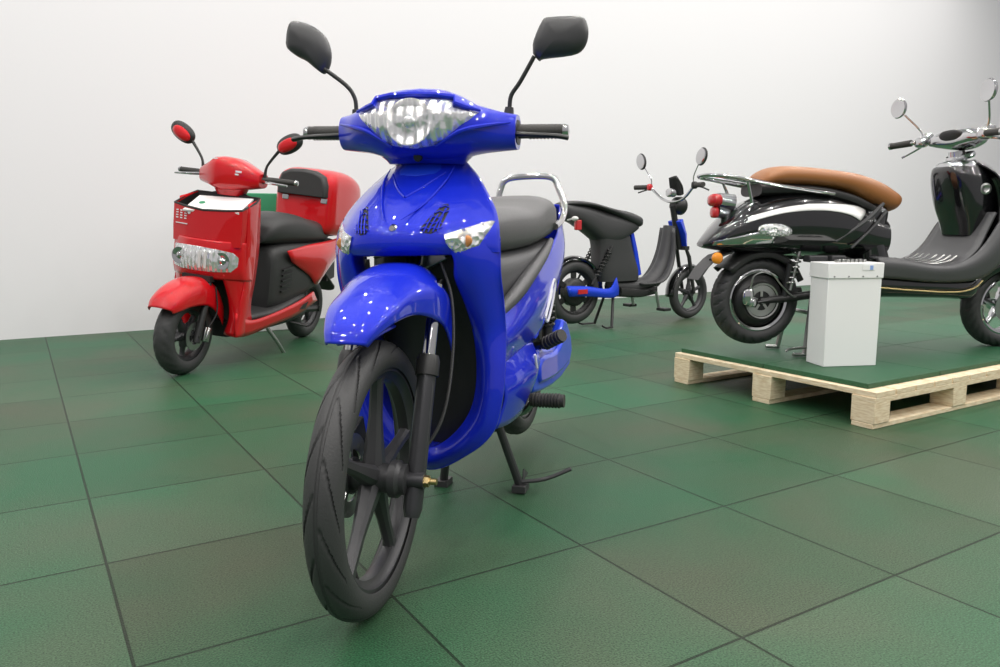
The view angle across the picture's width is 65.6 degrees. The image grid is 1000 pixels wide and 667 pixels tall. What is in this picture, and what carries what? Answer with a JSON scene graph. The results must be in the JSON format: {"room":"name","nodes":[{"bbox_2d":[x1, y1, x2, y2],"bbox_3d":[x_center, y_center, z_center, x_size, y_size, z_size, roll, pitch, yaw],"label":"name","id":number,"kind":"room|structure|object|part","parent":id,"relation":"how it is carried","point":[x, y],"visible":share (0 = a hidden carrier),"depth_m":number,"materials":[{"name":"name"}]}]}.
{"room":"motorcycle showroom","nodes":[
{"label":"motorcycle showroom","id":0,"kind":"room"},
{"bbox_2d":[0,284,999,666],"bbox_3d":[1.006,0.047,5.313,23.000,0.050,19.000,-5,10,-31],"label":"floor","id":1,"kind":"structure","parent":0,"point":[151,516],"depth_m":2.08,"materials":[{"name":"green tile"}]},
{"bbox_2d":[148,120,360,374],"bbox_3d":[-1.398,-0.524,4.635,0.766,1.380,1.922,0,8,3],"label":"scooter","id":2,"kind":"object","parent":1,"relation":"on","point":[254,270],"visible":0.98,"depth_m":4.16,"materials":[{"name":"red"}]},
{"bbox_2d":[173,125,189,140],"bbox_3d":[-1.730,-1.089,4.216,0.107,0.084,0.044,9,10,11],"label":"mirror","id":3,"kind":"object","parent":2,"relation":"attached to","point":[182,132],"depth_m":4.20,"materials":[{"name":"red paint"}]},
{"bbox_2d":[171,120,195,143],"bbox_3d":[-1.728,-1.099,4.233,0.146,0.119,0.052,9,10,11],"label":"mirror","id":4,"kind":"object","parent":2,"relation":"attached to","point":[181,130],"depth_m":4.21,"materials":[{"name":"black plastic"}]},
{"bbox_3d":[-1.706,-0.874,4.223,0.150,0.022,0.032,1,8,10],"label":"brake lever","id":5,"kind":"part","parent":2,"relation":"part of","materials":[{"name":"silver metal"}]},
{"bbox_3d":[-1.651,-0.972,4.234,0.080,0.189,0.021,2,9,13],"label":"mirror stem","id":6,"kind":"part","parent":2,"relation":"part of","materials":[{"name":"black plastic"}]},
{"bbox_2d":[183,195,253,214],"bbox_3d":[-1.477,-0.676,4.077,0.305,0.107,0.188,1,8,5],"label":"leaflet","id":7,"kind":"object","parent":2,"relation":"in","point":[202,201],"visible":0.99,"depth_m":4.08,"materials":[{"name":"white paper"}]},
{"bbox_3d":[-1.552,-0.177,4.196,0.282,0.342,0.095,9,10,11],"label":"panel","id":8,"kind":"part","parent":2,"relation":"part of","materials":[{"name":"black plastic"}]},
{"bbox_3d":[-1.460,-0.132,4.681,0.288,0.151,0.950,9,10,11],"label":"frame","id":9,"kind":"part","parent":2,"relation":"part of","materials":[{"name":"black plastic"}]},
{"bbox_3d":[-1.216,-0.904,4.145,0.101,0.181,0.021,9,10,11],"label":"mirror stem","id":10,"kind":"part","parent":2,"relation":"part of","materials":[{"name":"black plastic"}]},
{"bbox_3d":[-1.200,-0.796,4.121,0.150,0.024,0.034,9,10,11],"label":"brake lever","id":11,"kind":"part","parent":2,"relation":"part of","materials":[{"name":"silver metal"}]},
{"bbox_2d":[280,266,293,292],"bbox_3d":[-1.270,-0.323,4.625,0.018,0.152,0.120,9,10,11],"label":"grille","id":12,"kind":"object","parent":2,"relation":"attached to","point":[286,272],"depth_m":4.62,"materials":[{"name":"black plastic"}]},
{"bbox_2d":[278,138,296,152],"bbox_3d":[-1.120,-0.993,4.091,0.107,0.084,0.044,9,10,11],"label":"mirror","id":13,"kind":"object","parent":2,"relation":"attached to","point":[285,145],"depth_m":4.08,"materials":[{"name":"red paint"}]},
{"bbox_2d":[277,133,302,154],"bbox_3d":[-1.112,-1.002,4.107,0.146,0.119,0.052,9,10,11],"label":"mirror","id":14,"kind":"object","parent":2,"relation":"attached to","point":[285,146],"depth_m":4.08,"materials":[{"name":"black plastic"}]},
{"bbox_3d":[-1.354,-0.655,4.793,0.333,0.192,0.740,9,10,11],"label":"seat","id":15,"kind":"part","parent":2,"relation":"part of","materials":[{"name":"black leather"}]},
{"bbox_3d":[-1.318,-0.142,5.032,0.356,0.100,0.507,9,10,11],"label":"swing arm","id":16,"kind":"part","parent":2,"relation":"part of","materials":[{"name":"black plastic"}]},
{"bbox_3d":[-1.165,-0.458,4.955,0.068,0.297,0.800,9,10,11],"label":"panel","id":17,"kind":"part","parent":2,"relation":"part of","materials":[{"name":"red paint"}]},
{"bbox_2d":[246,193,287,331],"bbox_3d":[-1.720,-0.514,5.605,0.440,0.975,0.270,-5,10,-31],"label":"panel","id":18,"kind":"structure","parent":1,"relation":"on","point":[268,200],"depth_m":5.45,"materials":[{"name":"green painted metal"}]},
{"bbox_3d":[-1.720,-0.912,5.546,0.440,0.170,0.270,-5,10,-31],"label":"panel","id":19,"kind":"part","parent":18,"relation":"part of","materials":[{"name":"green"}]},
{"bbox_2d":[286,16,588,622],"bbox_3d":[-0.083,-0.160,2.148,0.733,1.272,1.872,1,8,16],"label":"motor scooter","id":20,"kind":"object","parent":1,"relation":"on","point":[449,340],"visible":1,"depth_m":1.72,"materials":[{"name":"blue plastic"}]},
{"bbox_2d":[286,21,331,73],"bbox_3d":[-0.471,-0.699,1.890,0.114,0.127,0.040,2,8,11],"label":"mirror","id":21,"kind":"object","parent":20,"relation":"attached to","point":[305,41],"depth_m":1.88,"materials":[{"name":"grey mirror"}]},
{"bbox_3d":[-0.436,-0.475,1.876,0.144,0.022,0.032,1,8,5],"label":"brake lever","id":22,"kind":"part","parent":20,"relation":"part of","materials":[{"name":"black plastic"}]},
{"bbox_3d":[-0.351,-0.200,1.751,0.038,0.034,0.014,1,8,16],"label":"bulb","id":23,"kind":"part","parent":20,"relation":"part of","materials":[{"name":"brown"}]},
{"bbox_3d":[-0.385,-0.588,1.898,0.098,0.133,0.030,1,8,16],"label":"mirror stem","id":24,"kind":"part","parent":20,"relation":"part of","materials":[{"name":"black plastic"}]},
{"bbox_2d":[354,207,368,234],"bbox_3d":[-0.301,-0.253,1.727,0.041,0.068,0.107,0,8,0],"label":"vent","id":25,"kind":"object","parent":20,"relation":"attached to","point":[361,214],"depth_m":1.71,"materials":[{"name":"blue paint"}]},
{"bbox_3d":[-0.164,-0.045,1.900,0.316,0.701,0.065,1,8,16],"label":"panel","id":26,"kind":"part","parent":20,"relation":"part of","materials":[{"name":"black plastic"}]},
{"bbox_2d":[420,204,449,233],"bbox_3d":[-0.137,-0.251,1.682,0.067,0.068,0.088,0,8,0],"label":"vent","id":27,"kind":"object","parent":20,"relation":"attached to","point":[434,218],"depth_m":1.67,"materials":[{"name":"blue paint"}]},
{"bbox_3d":[-0.077,-0.196,1.674,0.038,0.034,0.014,1,8,16],"label":"bulb","id":28,"kind":"part","parent":20,"relation":"part of","materials":[{"name":"brown glass"}]},
{"bbox_3d":[0.053,0.128,2.068,0.043,0.192,0.371,3,9,18],"label":"panel","id":29,"kind":"part","parent":20,"relation":"part of","materials":[{"name":"blue paint"}]},
{"bbox_3d":[0.045,-0.574,1.811,0.084,0.140,0.028,1,8,16],"label":"mirror stem","id":30,"kind":"part","parent":20,"relation":"part of","materials":[{"name":"black plastic"}]},
{"bbox_3d":[-0.021,-0.344,2.396,0.292,0.176,0.885,1,8,16],"label":"seat","id":31,"kind":"part","parent":20,"relation":"part of","materials":[{"name":"grey leather"}]},
{"bbox_3d":[-0.034,-0.143,2.358,0.280,0.280,0.810,1,8,16],"label":"seat","id":32,"kind":"part","parent":20,"relation":"part of","materials":[{"name":"grey plastic"}]},
{"bbox_3d":[0.082,-0.467,2.735,0.304,0.206,0.264,1,8,16],"label":"grab rail","id":33,"kind":"part","parent":20,"relation":"part of","materials":[{"name":"silver metal"}]},
{"bbox_3d":[0.124,-0.191,2.371,0.060,0.405,1.072,2,9,13],"label":"panel","id":34,"kind":"part","parent":20,"relation":"part of","materials":[{"name":"blue paint"}]},
{"bbox_3d":[0.087,-0.453,1.775,0.143,0.025,0.032,3,9,17],"label":"brake lever","id":35,"kind":"part","parent":20,"relation":"part of","materials":[{"name":"black plastic"}]},
{"bbox_3d":[0.161,0.070,2.509,0.050,0.192,0.622,1,8,16],"label":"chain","id":36,"kind":"part","parent":20,"relation":"part of","materials":[{"name":"blue paint"}]},
{"bbox_2d":[533,16,588,60],"bbox_3d":[0.137,-0.676,1.773,0.129,0.096,0.040,2,8,11],"label":"mirror","id":37,"kind":"object","parent":20,"relation":"attached to","point":[558,36],"depth_m":1.76,"materials":[{"name":"grey plastic"}]},
{"bbox_2d":[555,147,708,328],"bbox_3d":[1.009,-0.729,5.880,1.648,1.314,0.743,-6,10,-34],"label":"electric moped","id":38,"kind":"object","parent":1,"relation":"on","point":[614,259],"visible":0.93,"depth_m":5.73,"materials":[{"name":"black plastic"}]},
{"bbox_2d":[574,220,581,229],"bbox_3d":[0.545,-0.757,5.419,0.050,0.070,0.030,-6,10,-34],"label":"tail lamp","id":39,"kind":"object","parent":38,"relation":"attached to","point":[577,223],"depth_m":5.41,"materials":[{"name":"red plastic"}]},
{"bbox_3d":[0.580,-0.343,5.751,0.483,0.150,0.044,-6,10,-34],"label":"swing arm","id":40,"kind":"part","parent":38,"relation":"part of","materials":[{"name":"blue paint"}]},
{"bbox_3d":[0.684,-0.177,5.881,0.216,0.220,0.069,-1,8,-6],"label":"stand leg","id":41,"kind":"part","parent":38,"relation":"part of","materials":[{"name":"black plastic"}]},
{"bbox_3d":[0.678,-0.322,5.606,0.483,0.150,0.044,-6,10,-34],"label":"swing arm","id":42,"kind":"part","parent":38,"relation":"part of","materials":[{"name":"blue paint"}]},
{"bbox_3d":[0.721,-0.869,5.662,0.740,0.190,0.250,-6,10,-34],"label":"seat","id":43,"kind":"part","parent":38,"relation":"part of","materials":[{"name":"black leather"}]},
{"bbox_3d":[0.806,-0.150,5.694,0.050,0.221,0.215,4,9,28],"label":"stand leg","id":44,"kind":"part","parent":38,"relation":"part of","materials":[{"name":"black plastic"}]},
{"bbox_3d":[1.092,-0.563,5.960,0.671,0.531,0.260,-6,10,-34],"label":"frame","id":45,"kind":"part","parent":38,"relation":"part of","materials":[{"name":"grey plastic"}]},
{"bbox_2d":[636,154,644,168],"bbox_3d":[1.131,-1.384,6.251,0.012,0.121,0.096,-6,10,-34],"label":"mirror glass","id":46,"kind":"object","parent":38,"relation":"attached to","point":[640,160],"depth_m":6.24,"materials":[{"name":"silver metal"}]},
{"bbox_2d":[640,153,645,169],"bbox_3d":[1.141,-1.385,6.258,0.032,0.133,0.108,-6,10,-34],"label":"mirror","id":47,"kind":"object","parent":38,"relation":"attached to","point":[642,157],"depth_m":6.23,"materials":[{"name":"black plastic"}]},
{"bbox_2d":[647,184,652,190],"bbox_3d":[1.203,-1.174,6.233,0.044,0.056,0.044,-6,10,-34],"label":"switch","id":48,"kind":"object","parent":38,"relation":"attached to","point":[649,186],"depth_m":6.21,"materials":[{"name":"red plastic"}]},
{"bbox_3d":[1.418,-0.790,6.149,0.117,0.232,0.154,-6,10,-34],"label":"panel","id":49,"kind":"part","parent":38,"relation":"part of","materials":[{"name":"blue paint"}]},
{"bbox_2d":[696,148,705,164],"bbox_3d":[1.484,-1.309,5.734,0.012,0.121,0.096,-6,10,-34],"label":"mirror glass","id":50,"kind":"object","parent":38,"relation":"attached to","point":[701,154],"depth_m":5.73,"materials":[{"name":"silver metal"}]},
{"bbox_2d":[699,147,707,165],"bbox_3d":[1.494,-1.310,5.741,0.032,0.133,0.108,-6,10,-34],"label":"mirror","id":51,"kind":"object","parent":38,"relation":"attached to","point":[703,153],"depth_m":5.72,"materials":[{"name":"black plastic"}]},
{"bbox_2d":[674,352,999,429],"bbox_3d":[1.649,0.185,3.698,1.200,0.144,1.062,-5,10,-31],"label":"wooden pallet","id":52,"kind":"object","parent":1,"relation":"on","point":[870,408],"visible":0.49,"depth_m":3.27,"materials":[{"name":"brown wood"}]},
{"bbox_2d":[681,341,805,367],"bbox_3d":[1.237,0.094,3.751,0.497,0.020,0.497,-5,10,-31],"label":"rubber mat","id":53,"kind":"object","parent":52,"relation":"on","point":[756,355],"visible":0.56,"depth_m":3.70,"materials":[{"name":"green rubber"}]},
{"bbox_2d":[765,334,892,347],"bbox_3d":[1.662,0.056,4.012,0.497,0.020,0.497,-5,10,-31],"label":"rubber mat","id":54,"kind":"object","parent":52,"relation":"on","point":[797,340],"visible":0.11,"depth_m":4.04,"materials":[{"name":"green rubber"}]},
{"bbox_2d":[764,358,939,388],"bbox_3d":[1.500,0.155,3.330,0.497,0.020,0.497,-5,10,-31],"label":"rubber mat","id":55,"kind":"object","parent":52,"relation":"on","point":[880,374],"visible":0.8,"depth_m":3.22,"materials":[{"name":"green rubber"}]},
{"bbox_2d":[806,259,884,366],"bbox_3d":[1.500,-0.095,3.385,0.258,0.459,0.149,-1,8,-9],"label":"battery","id":56,"kind":"object","parent":55,"relation":"on","point":[844,305],"visible":1,"depth_m":3.33,"materials":[{"name":"white plastic"}]},
{"bbox_3d":[1.500,-0.276,3.360,0.258,0.066,0.146,-1,8,-9],"label":"lid","id":57,"kind":"part","parent":56,"relation":"part of","materials":[{"name":"white plastic"}]},
{"bbox_3d":[1.566,-0.280,3.295,0.055,0.022,0.002,-1,8,-9],"label":"label plate","id":58,"kind":"part","parent":56,"relation":"part of","materials":[{"name":"white paper"}]},
{"bbox_2d":[876,345,999,374],"bbox_3d":[1.925,0.117,3.591,0.497,0.020,0.497,-5,10,-31],"label":"rubber mat","id":59,"kind":"object","parent":52,"relation":"on","point":[944,362],"visible":0.66,"depth_m":3.52,"materials":[{"name":"green rubber"}]},
{"bbox_3d":[2.678,0.092,4.329,1.200,0.144,1.062,-5,10,-31],"label":"wooden pallet","id":60,"kind":"object","parent":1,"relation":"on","visible":0},
{"bbox_2d":[877,328,947,344],"bbox_3d":[2.087,0.017,4.272,0.497,0.020,0.497,-5,10,-31],"label":"rubber mat","id":61,"kind":"object","parent":60,"relation":"on","point":[887,336],"visible":0.26,"depth_m":4.17,"materials":[{"name":"green rubber"}]},
{"bbox_2d":[878,321,968,336],"bbox_3d":[2.512,-0.021,4.533,0.497,0.020,0.497,-5,10,-31],"label":"rubber mat","id":62,"kind":"object","parent":60,"relation":"on","point":[945,330],"visible":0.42,"depth_m":4.52,"materials":[{"name":"green rubber"}]},
{"bbox_2d":[900,337,999,359],"bbox_3d":[2.350,0.079,3.852,0.497,0.020,0.497,-5,10,-31],"label":"rubber mat","id":63,"kind":"object","parent":60,"relation":"on","point":[950,344],"visible":0.7,"depth_m":3.88,"materials":[{"name":"green rubber"}]},
{"bbox_2d":[688,78,999,356],"bbox_3d":[1.812,-0.532,3.692,1.879,1.227,0.742,-1,8,-10],"label":"scooter","id":64,"kind":"object","parent":63,"relation":"on","point":[809,214],"visible":0.97,"depth_m":3.56,"materials":[{"name":"black gloss paint"},{"name":"chrome"},{"name":"tan brown leather"}]},
{"bbox_2d":[707,193,736,218],"bbox_3d":[1.022,-0.576,3.542,0.151,0.132,0.101,0,8,0],"label":"tail lamp","id":65,"kind":"object","parent":64,"relation":"attached to","point":[723,205],"depth_m":3.51,"materials":[{"name":"red plastic"}]},
{"bbox_3d":[1.088,-0.432,3.450,0.272,0.084,0.044,1,8,6],"label":"chrome trim","id":66,"kind":"part","parent":64,"relation":"part of","materials":[{"name":"grey metal"}]},
{"bbox_3d":[1.314,-0.242,3.645,0.313,0.185,0.228,-1,8,-10],"label":"swing arm","id":67,"kind":"part","parent":64,"relation":"part of","materials":[{"name":"black plastic"}]},
{"bbox_3d":[1.441,-0.614,3.614,0.590,0.160,0.266,-1,8,-10],"label":"seat","id":68,"kind":"part","parent":64,"relation":"part of","materials":[{"name":"black leather"}]},
{"bbox_2d":[803,255,845,261],"bbox_3d":[1.474,-0.340,3.526,0.180,0.030,0.060,-1,8,-10],"label":"tray","id":69,"kind":"object","parent":64,"relation":"on","point":[806,258],"depth_m":3.50,"materials":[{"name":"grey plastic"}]},
{"bbox_3d":[1.517,-0.670,3.619,0.705,0.207,0.282,-1,8,-10],"label":"seat","id":70,"kind":"part","parent":64,"relation":"part of","materials":[{"name":"brown leather"}]},
{"bbox_3d":[1.731,-0.483,3.684,0.181,0.260,0.261,-1,8,-10],"label":"seat post","id":71,"kind":"part","parent":64,"relation":"part of","materials":[{"name":"black metal"}]},
{"bbox_2d":[891,98,906,118],"bbox_3d":[2.031,-1.142,3.939,0.030,0.100,0.100,-2,9,-16],"label":"mirror","id":72,"kind":"object","parent":64,"relation":"attached to","point":[899,106],"depth_m":3.93,"materials":[{"name":"silver metal"}]},
{"bbox_3d":[2.120,-0.930,3.975,0.031,0.061,0.144,-2,9,-16],"label":"brake lever","id":73,"kind":"part","parent":64,"relation":"part of","materials":[{"name":"silver metal"}]},
{"bbox_3d":[2.088,-1.037,3.911,0.100,0.135,0.018,7,11,39],"label":"mirror stem","id":74,"kind":"part","parent":64,"relation":"part of","materials":[{"name":"silver metal"}]},
{"bbox_3d":[2.009,-0.461,3.935,0.733,0.342,0.052,-2,8,-10],"label":"footboard","id":75,"kind":"part","parent":64,"relation":"part of","materials":[{"name":"grey plastic"}]},
{"bbox_3d":[1.980,-0.454,3.733,0.606,0.257,0.362,-1,8,-10],"label":"footboard","id":76,"kind":"part","parent":64,"relation":"part of","materials":[{"name":"grey plastic"}]},
{"bbox_3d":[2.076,-0.406,3.560,0.733,0.342,0.058,-1,8,-10],"label":"footboard","id":77,"kind":"part","parent":64,"relation":"part of","materials":[{"name":"grey plastic"}]},
{"bbox_3d":[2.171,-0.970,3.448,0.018,0.135,0.100,5,10,30],"label":"mirror stem","id":78,"kind":"part","parent":64,"relation":"part of","materials":[{"name":"silver metal"}]},
{"bbox_2d":[980,78,997,101],"bbox_3d":[2.132,-1.059,3.373,0.030,0.100,0.100,-1,8,-4],"label":"mirror","id":79,"kind":"object","parent":64,"relation":"attached to","point":[989,88],"depth_m":3.36,"materials":[{"name":"silver metal"}]},
{"bbox_2d":[916,316,999,327],"bbox_3d":[2.937,-0.059,4.794,0.497,0.020,0.497,-5,10,-31],"label":"rubber mat","id":80,"kind":"object","parent":60,"relation":"on","point":[951,320],"visible":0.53,"depth_m":4.83,"materials":[{"name":"green rubber"}]},
{"bbox_2d":[953,335,974,339],"bbox_3d":[2.775,0.041,4.113,0.497,0.020,0.497,-5,10,-31],"label":"rubber mat","id":81,"kind":"object","parent":60,"relation":"on","point":[969,337],"visible":0.18,"depth_m":4.17,"materials":[{"name":"green rubber"}]},
{"bbox_2d":[0,0,999,339],"bbox_3d":[-1.560,-3.595,5.854,30.000,7.000,0.204,-5,10,-31],"label":"wall","id":82,"kind":"structure","parent":0,"point":[92,92],"depth_m":6.64,"materials":[{"name":"white paint"}]}
]}

